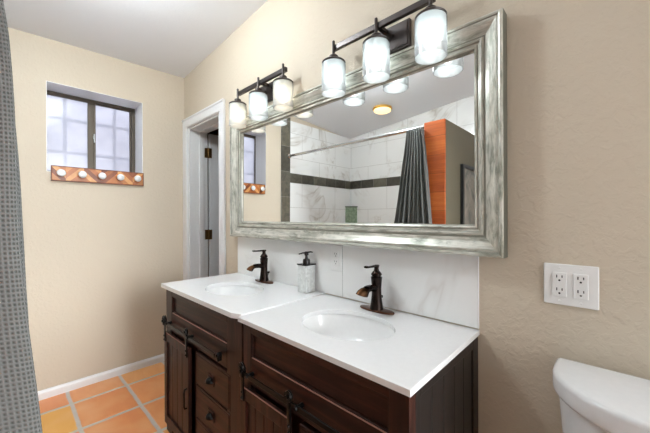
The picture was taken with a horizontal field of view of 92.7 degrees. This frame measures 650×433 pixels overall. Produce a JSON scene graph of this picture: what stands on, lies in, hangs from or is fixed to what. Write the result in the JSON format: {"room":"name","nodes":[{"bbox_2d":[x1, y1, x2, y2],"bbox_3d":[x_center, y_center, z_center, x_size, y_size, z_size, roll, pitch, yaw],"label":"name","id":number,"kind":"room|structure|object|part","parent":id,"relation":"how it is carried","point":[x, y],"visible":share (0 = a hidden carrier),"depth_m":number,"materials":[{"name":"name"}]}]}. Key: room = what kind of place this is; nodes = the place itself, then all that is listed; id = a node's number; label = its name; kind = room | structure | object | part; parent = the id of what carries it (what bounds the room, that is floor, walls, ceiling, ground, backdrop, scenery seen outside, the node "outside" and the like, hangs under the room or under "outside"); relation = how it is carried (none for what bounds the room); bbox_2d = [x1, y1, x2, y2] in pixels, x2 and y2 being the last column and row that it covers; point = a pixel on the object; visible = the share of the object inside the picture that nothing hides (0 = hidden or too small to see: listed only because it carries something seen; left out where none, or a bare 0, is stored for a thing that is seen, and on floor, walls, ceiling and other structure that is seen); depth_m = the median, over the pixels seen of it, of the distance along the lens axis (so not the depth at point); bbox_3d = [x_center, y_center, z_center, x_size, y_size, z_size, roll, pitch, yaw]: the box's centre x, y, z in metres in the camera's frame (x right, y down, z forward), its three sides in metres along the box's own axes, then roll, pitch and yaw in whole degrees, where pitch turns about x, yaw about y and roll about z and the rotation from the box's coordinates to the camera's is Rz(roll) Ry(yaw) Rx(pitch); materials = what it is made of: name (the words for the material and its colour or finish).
{"room":"bathroom","nodes":[
{"label":"bathroom","id":0,"kind":"room"},
{"bbox_2d":[8,27,183,390],"bbox_3d":[-2.164,-0.289,2.115,0.260,3.100,2.590,0,0,44],"label":"wall","id":1,"kind":"structure","parent":0,"point":[98,257],"depth_m":2.36,"materials":[{"name":"beige paint"}]},
{"bbox_2d":[46,81,142,172],"bbox_3d":[-1.862,-0.665,2.490,0.342,1.050,1.200,0,0,44],"label":"window","id":2,"kind":"structure","parent":1,"relation":"in","point":[93,99],"depth_m":2.52,"materials":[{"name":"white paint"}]},
{"bbox_3d":[-1.987,-0.629,2.419,0.021,0.606,0.320,0,0,44],"label":"sliding sash","id":3,"kind":"part","parent":2,"relation":"part of","materials":[{"name":"clear glass"}]},
{"bbox_3d":[-1.815,-0.630,2.628,0.018,0.606,0.305,0,0,44],"label":"fixed sash","id":4,"kind":"part","parent":2,"relation":"part of","materials":[{"name":"clear glass"}]},
{"bbox_2d":[51,165,143,185],"bbox_3d":[-1.703,-0.306,2.364,0.057,0.107,0.579,0,0,44],"label":"coat rack","id":5,"kind":"object","parent":1,"relation":"attached to","point":[58,173],"visible":1,"depth_m":2.34,"materials":[{"name":"brown wood"}]},
{"bbox_3d":[-1.853,-0.307,2.179,0.018,0.051,0.051,0,0,44],"label":"porcelain knob","id":6,"kind":"part","parent":5,"relation":"part of","materials":[{"name":"white ceramic"}]},
{"bbox_3d":[-1.771,-0.308,2.265,0.018,0.051,0.051,0,0,44],"label":"porcelain knob","id":7,"kind":"part","parent":5,"relation":"part of","materials":[{"name":"white ceramic"}]},
{"bbox_3d":[-1.688,-0.308,2.351,0.018,0.051,0.051,0,0,44],"label":"porcelain knob","id":8,"kind":"part","parent":5,"relation":"part of","materials":[{"name":"white ceramic"}]},
{"bbox_3d":[-1.605,-0.308,2.437,0.018,0.051,0.051,0,0,44],"label":"porcelain knob","id":9,"kind":"part","parent":5,"relation":"part of","materials":[{"name":"white ceramic"}]},
{"bbox_3d":[-1.522,-0.309,2.522,0.018,0.051,0.051,0,0,44],"label":"porcelain knob","id":10,"kind":"part","parent":5,"relation":"part of","materials":[{"name":"white ceramic"}]},
{"bbox_2d":[38,354,164,400],"bbox_3d":[-1.681,1.228,2.413,0.014,0.062,1.131,0,0,44],"label":"baseboard","id":11,"kind":"structure","parent":1,"relation":"attached to","point":[69,386],"depth_m":2.35,"materials":[{"name":"white paint"}]},
{"bbox_2d":[39,361,168,432],"bbox_3d":[-0.611,1.305,0.507,4.530,0.100,2.755,0,0,44],"label":"floor","id":12,"kind":"structure","parent":0,"point":[134,401],"depth_m":2.04,"materials":[{"name":"tile"}]},
{"bbox_2d":[161,290,243,432],"bbox_3d":[-0.483,0.836,1.697,0.838,0.838,0.522,0,0,44],"label":"vanity cabinet","id":13,"kind":"object","parent":12,"relation":"on","point":[204,346],"visible":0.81,"depth_m":1.51,"materials":[{"name":"brown wood"}]},
{"bbox_3d":[-0.797,0.920,1.681,0.264,0.426,0.008,0,0,44],"label":"plank panel","id":14,"kind":"part","parent":13,"relation":"part of","materials":[{"name":"brown wood"}]},
{"bbox_3d":[-0.800,0.923,1.679,0.333,0.517,0.018,0,0,44],"label":"sliding door","id":15,"kind":"part","parent":13,"relation":"part of","materials":[{"name":"brown wood"}]},
{"bbox_3d":[-0.706,0.921,1.563,0.010,0.110,0.020,0,0,44],"label":"door pull","id":16,"kind":"part","parent":13,"relation":"part of","materials":[{"name":"black metal"}]},
{"bbox_3d":[-0.638,0.603,1.563,0.629,0.106,0.030,0,0,44],"label":"rail","id":17,"kind":"part","parent":13,"relation":"part of","materials":[{"name":"brown wood"}]},
{"bbox_3d":[-0.638,0.436,1.563,0.629,0.038,0.030,0,0,44],"label":"rail","id":18,"kind":"part","parent":13,"relation":"part of","materials":[{"name":"brown wood"}]},
{"bbox_3d":[-0.638,0.502,1.563,0.633,0.098,0.022,0,0,44],"label":"recessed panel","id":19,"kind":"part","parent":13,"relation":"part of","materials":[{"name":"brown wood"}]},
{"bbox_3d":[-0.513,1.077,1.440,0.342,0.153,0.031,0,0,44],"label":"drawer","id":20,"kind":"part","parent":13,"relation":"part of","materials":[{"name":"brown wood"}]},
{"bbox_3d":[-0.535,0.914,1.419,0.049,0.024,0.023,0,0,44],"label":"cup pull","id":21,"kind":"part","parent":13,"relation":"part of","materials":[{"name":"black metal"}]},
{"bbox_3d":[-0.535,0.750,1.419,0.049,0.024,0.023,0,0,44],"label":"cup pull","id":22,"kind":"part","parent":13,"relation":"part of","materials":[{"name":"black metal"}]},
{"bbox_3d":[-0.526,0.752,1.428,0.060,0.048,0.004,0,0,44],"label":"pull plate","id":23,"kind":"part","parent":13,"relation":"part of","materials":[{"name":"black metal"}]},
{"bbox_3d":[-0.526,0.916,1.428,0.060,0.048,0.004,0,0,44],"label":"pull plate","id":24,"kind":"part","parent":13,"relation":"part of","materials":[{"name":"black metal"}]},
{"bbox_3d":[-0.513,0.916,1.440,0.342,0.158,0.031,0,0,44],"label":"drawer","id":25,"kind":"part","parent":13,"relation":"part of","materials":[{"name":"brown wood"}]},
{"bbox_3d":[-0.514,0.752,1.440,0.342,0.158,0.031,0,0,44],"label":"drawer","id":26,"kind":"part","parent":13,"relation":"part of","materials":[{"name":"brown wood"}]},
{"bbox_2d":[161,273,325,318],"bbox_3d":[-0.483,0.464,1.715,0.866,0.140,0.504,0,0,44],"label":"countertop","id":27,"kind":"structure","parent":13,"relation":"on","point":[233,295],"depth_m":1.61,"materials":[{"name":"white stone"}]},
{"bbox_2d":[207,285,261,295],"bbox_3d":[-0.498,0.475,1.705,0.411,0.118,0.307,0,0,44],"label":"sink basin","id":28,"kind":"object","parent":27,"relation":"in","point":[227,290],"depth_m":1.85,"materials":[{"name":"white ceramic"}]},
{"bbox_2d":[247,250,272,283],"bbox_3d":[-0.389,0.295,1.841,0.168,0.197,0.143,0,0,44],"label":"faucet","id":29,"kind":"object","parent":27,"relation":"on","point":[264,273],"visible":1,"depth_m":1.84,"materials":[{"name":"brown metal"}]},
{"bbox_3d":[-0.407,0.302,1.823,0.060,0.033,0.092,0,0,44],"label":"spout","id":30,"kind":"part","parent":29,"relation":"part of","materials":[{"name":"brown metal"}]},
{"bbox_3d":[-0.391,0.209,1.840,0.022,0.026,0.093,0,0,44],"label":"lever handle","id":31,"kind":"part","parent":29,"relation":"part of","materials":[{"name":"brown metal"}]},
{"bbox_3d":[-0.366,0.389,1.864,0.168,0.008,0.056,0,0,44],"label":"plate","id":32,"kind":"part","parent":29,"relation":"part of","materials":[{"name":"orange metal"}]},
{"bbox_2d":[297,251,315,292],"bbox_3d":[-0.097,0.286,1.620,0.072,0.211,0.072,0,0,44],"label":"soap dispenser","id":33,"kind":"object","parent":27,"relation":"on","point":[306,270],"visible":1,"depth_m":1.60,"materials":[{"name":"stone"}]},
{"bbox_3d":[-0.097,0.249,1.620,0.072,0.006,0.072,0,0,44],"label":"lid","id":34,"kind":"part","parent":33,"relation":"part of","materials":[{"name":"black metal"}]},
{"bbox_2d":[298,265,314,292],"bbox_3d":[-0.096,0.322,1.620,0.066,0.140,0.066,0,0,44],"label":"bottle","id":35,"kind":"object","parent":33,"relation":"attached to","point":[306,273],"depth_m":1.60,"materials":[{"name":"ceramic"}]},
{"bbox_2d":[238,324,477,432],"bbox_3d":[0.089,0.834,1.144,0.732,0.838,0.522,0,0,44],"label":"vanity cabinet","id":36,"kind":"object","parent":12,"relation":"on","point":[285,388],"visible":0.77,"depth_m":0.96,"materials":[{"name":"brown wood"}]},
{"bbox_3d":[-0.216,0.918,1.121,0.224,0.426,0.008,0,0,44],"label":"plank panel","id":37,"kind":"part","parent":36,"relation":"part of","materials":[{"name":"brown wood"}]},
{"bbox_3d":[-0.219,0.920,1.118,0.293,0.517,0.018,0,0,44],"label":"sliding door","id":38,"kind":"part","parent":36,"relation":"part of","materials":[{"name":"brown wood"}]},
{"bbox_3d":[0.044,0.750,0.902,0.327,0.158,0.031,0,0,44],"label":"drawer","id":39,"kind":"part","parent":36,"relation":"part of","materials":[{"name":"brown wood"}]},
{"bbox_3d":[-0.053,0.600,0.999,0.621,0.106,0.030,0,0,44],"label":"rail","id":40,"kind":"part","parent":36,"relation":"part of","materials":[{"name":"brown wood"}]},
{"bbox_3d":[-0.054,0.434,0.999,0.621,0.038,0.030,0,0,44],"label":"rail","id":41,"kind":"part","parent":36,"relation":"part of","materials":[{"name":"brown wood"}]},
{"bbox_3d":[-0.054,0.500,0.999,0.625,0.098,0.022,0,0,44],"label":"recessed panel","id":42,"kind":"part","parent":36,"relation":"part of","materials":[{"name":"brown wood"}]},
{"bbox_2d":[238,294,479,396],"bbox_3d":[0.100,0.464,1.150,0.751,0.136,0.506,0,0,44],"label":"countertop","id":43,"kind":"structure","parent":36,"relation":"on","point":[401,352],"depth_m":1.04,"materials":[{"name":"white stone"}]},
{"bbox_2d":[302,314,394,340],"bbox_3d":[0.079,0.473,1.154,0.411,0.118,0.311,0,0,44],"label":"sink basin","id":44,"kind":"object","parent":43,"relation":"in","point":[352,327],"depth_m":1.28,"materials":[{"name":"white ceramic"}]},
{"bbox_2d":[356,265,394,314],"bbox_3d":[0.194,0.297,1.281,0.168,0.197,0.143,0,0,44],"label":"faucet","id":45,"kind":"object","parent":43,"relation":"on","point":[376,305],"visible":1,"depth_m":1.28,"materials":[{"name":"brown metal"}]},
{"bbox_3d":[0.177,0.305,1.262,0.060,0.033,0.092,0,0,44],"label":"spout","id":46,"kind":"part","parent":45,"relation":"part of","materials":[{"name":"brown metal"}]},
{"bbox_3d":[0.190,0.290,1.277,0.035,0.017,0.058,0,0,44],"label":"spout","id":47,"kind":"part","parent":45,"relation":"part of","materials":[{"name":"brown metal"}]},
{"bbox_3d":[0.193,0.212,1.279,0.022,0.026,0.093,0,0,44],"label":"lever handle","id":48,"kind":"part","parent":45,"relation":"part of","materials":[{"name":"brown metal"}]},
{"bbox_3d":[0.217,0.392,1.304,0.168,0.008,0.056,0,0,44],"label":"plate","id":49,"kind":"part","parent":45,"relation":"part of","materials":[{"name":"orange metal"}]},
{"bbox_3d":[0.373,0.833,0.921,0.014,0.838,0.448,0,0,44],"label":"panel","id":50,"kind":"part","parent":36,"relation":"part of","materials":[{"name":"brown wood"}]},
{"bbox_2d":[552,358,649,432],"bbox_3d":[0.616,0.830,0.484,0.496,0.842,0.708,0,0,44],"label":"toilet","id":51,"kind":"object","parent":12,"relation":"on","point":[592,399],"visible":1,"depth_m":0.73,"materials":[{"name":"white ceramic"}]},
{"bbox_3d":[0.781,0.655,0.656,0.472,0.390,0.230,0,0,44],"label":"tank","id":52,"kind":"part","parent":51,"relation":"part of","materials":[{"name":"white ceramic"}]},
{"bbox_2d":[3,0,266,77],"bbox_3d":[-0.621,-1.421,0.507,4.530,0.585,2.755,0,0,44],"label":"ceiling","id":53,"kind":"structure","parent":0,"point":[173,37],"depth_m":2.09,"materials":[{"name":"white paint"}]},
{"bbox_2d":[207,129,218,276],"bbox_3d":[-0.428,-0.045,3.258,2.650,2.600,1.505,0,0,44],"label":"wall","id":54,"kind":"structure","parent":0,"point":[215,132],"depth_m":3.98,"materials":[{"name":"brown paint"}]},
{"bbox_2d":[184,0,649,432],"bbox_3d":[0.282,-0.298,1.439,4.200,3.100,0.165,0,0,44],"label":"wall","id":55,"kind":"structure","parent":0,"point":[578,71],"depth_m":0.95,"materials":[{"name":"beige paint"}]},
{"bbox_2d":[189,114,218,278],"bbox_3d":[-0.943,0.234,2.624,0.588,2.045,0.165,0,0,44],"label":"trim","id":56,"kind":"structure","parent":55,"relation":"attached to","point":[198,164],"depth_m":2.81,"materials":[{"name":"white paint"}]},
{"bbox_2d":[182,98,225,279],"bbox_3d":[-1.019,0.191,2.565,0.759,2.131,0.024,0,0,44],"label":"trim","id":57,"kind":"structure","parent":55,"relation":"attached to","point":[218,107],"depth_m":2.42,"materials":[{"name":"white paint"}]},
{"bbox_2d":[205,134,218,276],"bbox_3d":[-0.887,0.239,3.089,0.039,2.015,0.637,0,0,44],"label":"door","id":58,"kind":"structure","parent":55,"relation":"in","point":[212,152],"depth_m":2.90,"materials":[{"name":"white paint"}]},
{"bbox_2d":[229,63,293,128],"bbox_3d":[-0.382,-0.706,1.858,0.581,0.243,0.150,0,0,44],"label":"vanity light","id":59,"kind":"object","parent":55,"relation":"attached to","point":[280,90],"visible":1,"depth_m":1.80,"materials":[{"name":"white glass"}]},
{"bbox_3d":[-0.565,-0.668,2.007,0.111,0.108,0.111,0,0,44],"label":"lamp shade","id":60,"kind":"part","parent":59,"relation":"part of","materials":[{"name":"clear glass"}]},
{"bbox_3d":[-0.396,-0.668,1.845,0.111,0.108,0.111,0,0,44],"label":"lamp shade","id":61,"kind":"part","parent":59,"relation":"part of","materials":[{"name":"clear glass"}]},
{"bbox_3d":[-0.227,-0.669,1.681,0.111,0.108,0.111,0,0,44],"label":"lamp shade","id":62,"kind":"part","parent":59,"relation":"part of","materials":[{"name":"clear glass"}]},
{"bbox_2d":[238,237,478,328],"bbox_3d":[-0.039,0.266,1.630,1.593,0.252,0.008,0,0,44],"label":"backsplash","id":63,"kind":"structure","parent":55,"relation":"attached to","point":[445,287],"depth_m":1.31,"materials":[{"name":"stone"}]},
{"bbox_2d":[331,245,341,271],"bbox_3d":[0.055,0.204,1.527,0.073,0.127,0.009,0,0,44],"label":"outlet plate","id":64,"kind":"object","parent":63,"relation":"attached to","point":[336,250],"visible":1,"depth_m":1.52,"materials":[{"name":"white plastic"}]},
{"bbox_2d":[333,251,338,265],"bbox_3d":[0.054,0.207,1.526,0.033,0.071,0.004,0,0,44],"label":"receptacle","id":65,"kind":"object","parent":64,"relation":"attached to","point":[335,253],"depth_m":1.52,"materials":[{"name":"white plastic"}]},
{"bbox_3d":[0.533,0.264,1.078,0.002,0.252,0.008,0,0,44],"label":"edge trim","id":66,"kind":"part","parent":63,"relation":"part of","materials":[{"name":"white paint"}]},
{"bbox_2d":[230,8,507,257],"bbox_3d":[-0.035,-0.261,1.580,1.696,0.790,0.054,0,0,44],"label":"wall mirror","id":67,"kind":"object","parent":55,"relation":"attached to","point":[415,159],"visible":0.95,"depth_m":1.27,"materials":[{"name":"silver metal"}]},
{"bbox_2d":[242,52,474,224],"bbox_3d":[-0.020,-0.267,1.590,1.509,0.608,0.013,0,0,44],"label":"mirror glass","id":68,"kind":"object","parent":67,"relation":"attached to","point":[398,150],"depth_m":1.35,"materials":[{"name":"clear"}]},
{"bbox_2d":[322,0,447,97],"bbox_3d":[0.221,-0.685,1.276,0.577,0.243,0.150,0,0,44],"label":"vanity light","id":69,"kind":"object","parent":55,"relation":"attached to","point":[430,25],"visible":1,"depth_m":1.22,"materials":[{"name":"white glass"}]},
{"bbox_3d":[0.039,-0.765,1.424,0.013,0.083,0.013,0,0,44],"label":"post","id":70,"kind":"part","parent":69,"relation":"part of","materials":[{"name":"brown metal"}]},
{"bbox_3d":[0.040,-0.647,1.424,0.111,0.108,0.111,0,0,44],"label":"lamp shade","id":71,"kind":"part","parent":69,"relation":"part of","materials":[{"name":"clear glass"}]},
{"bbox_3d":[0.208,-0.765,1.261,0.013,0.083,0.013,0,0,44],"label":"post","id":72,"kind":"part","parent":69,"relation":"part of","materials":[{"name":"brown metal"}]},
{"bbox_3d":[0.208,-0.648,1.261,0.111,0.108,0.111,0,0,44],"label":"lamp shade","id":73,"kind":"part","parent":69,"relation":"part of","materials":[{"name":"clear glass"}]},
{"bbox_3d":[0.241,-0.780,1.296,0.018,0.018,0.052,0,0,44],"label":"arm","id":74,"kind":"part","parent":69,"relation":"part of","materials":[{"name":"brown metal"}]},
{"bbox_3d":[0.375,-0.648,1.100,0.111,0.108,0.111,0,0,44],"label":"lamp shade","id":75,"kind":"part","parent":69,"relation":"part of","materials":[{"name":"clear glass"}]},
{"bbox_2d":[544,263,598,309],"bbox_3d":[0.714,0.201,0.903,0.127,0.121,0.010,0,0,44],"label":"outlet plate","id":76,"kind":"object","parent":55,"relation":"attached to","point":[564,284],"visible":1,"depth_m":0.90,"materials":[{"name":"white plastic"}]},
{"bbox_2d":[553,272,566,296],"bbox_3d":[0.694,0.201,0.918,0.033,0.071,0.004,0,0,44],"label":"receptacle","id":77,"kind":"object","parent":76,"relation":"attached to","point":[559,278],"depth_m":0.92,"materials":[{"name":"white plastic"}]},
{"bbox_2d":[573,274,588,299],"bbox_3d":[0.730,0.201,0.884,0.033,0.071,0.004,0,0,44],"label":"receptacle","id":78,"kind":"object","parent":76,"relation":"attached to","point":[580,281],"depth_m":0.88,"materials":[{"name":"white plastic"}]},
{"bbox_3d":[-1.230,0.254,0.252,0.170,2.008,1.203,0,0,44],"label":"wall partition","id":79,"kind":"structure","parent":0,"visible":0},
{"bbox_3d":[-1.533,-0.731,1.313,1.733,0.060,0.060,0,0,44],"label":"shower rod","id":80,"kind":"object","parent":79,"relation":"attached to","visible":0},
{"bbox_2d":[0,0,42,432],"bbox_3d":[-0.886,0.252,0.839,0.434,1.920,0.207,0,0,44],"label":"shower curtain","id":81,"kind":"object","parent":80,"relation":"hanging from","point":[19,401],"visible":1,"depth_m":0.75,"materials":[{"name":"grey fabric"}]},
{"label":"outside","id":82,"kind":"structure","parent":0,"visible":0},
{"bbox_2d":[47,95,128,171],"bbox_3d":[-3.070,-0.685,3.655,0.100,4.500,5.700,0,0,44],"label":"window glass","id":83,"kind":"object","parent":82,"point":[76,132],"depth_m":3.74,"materials":[{"name":"clear glass"}]}
]}

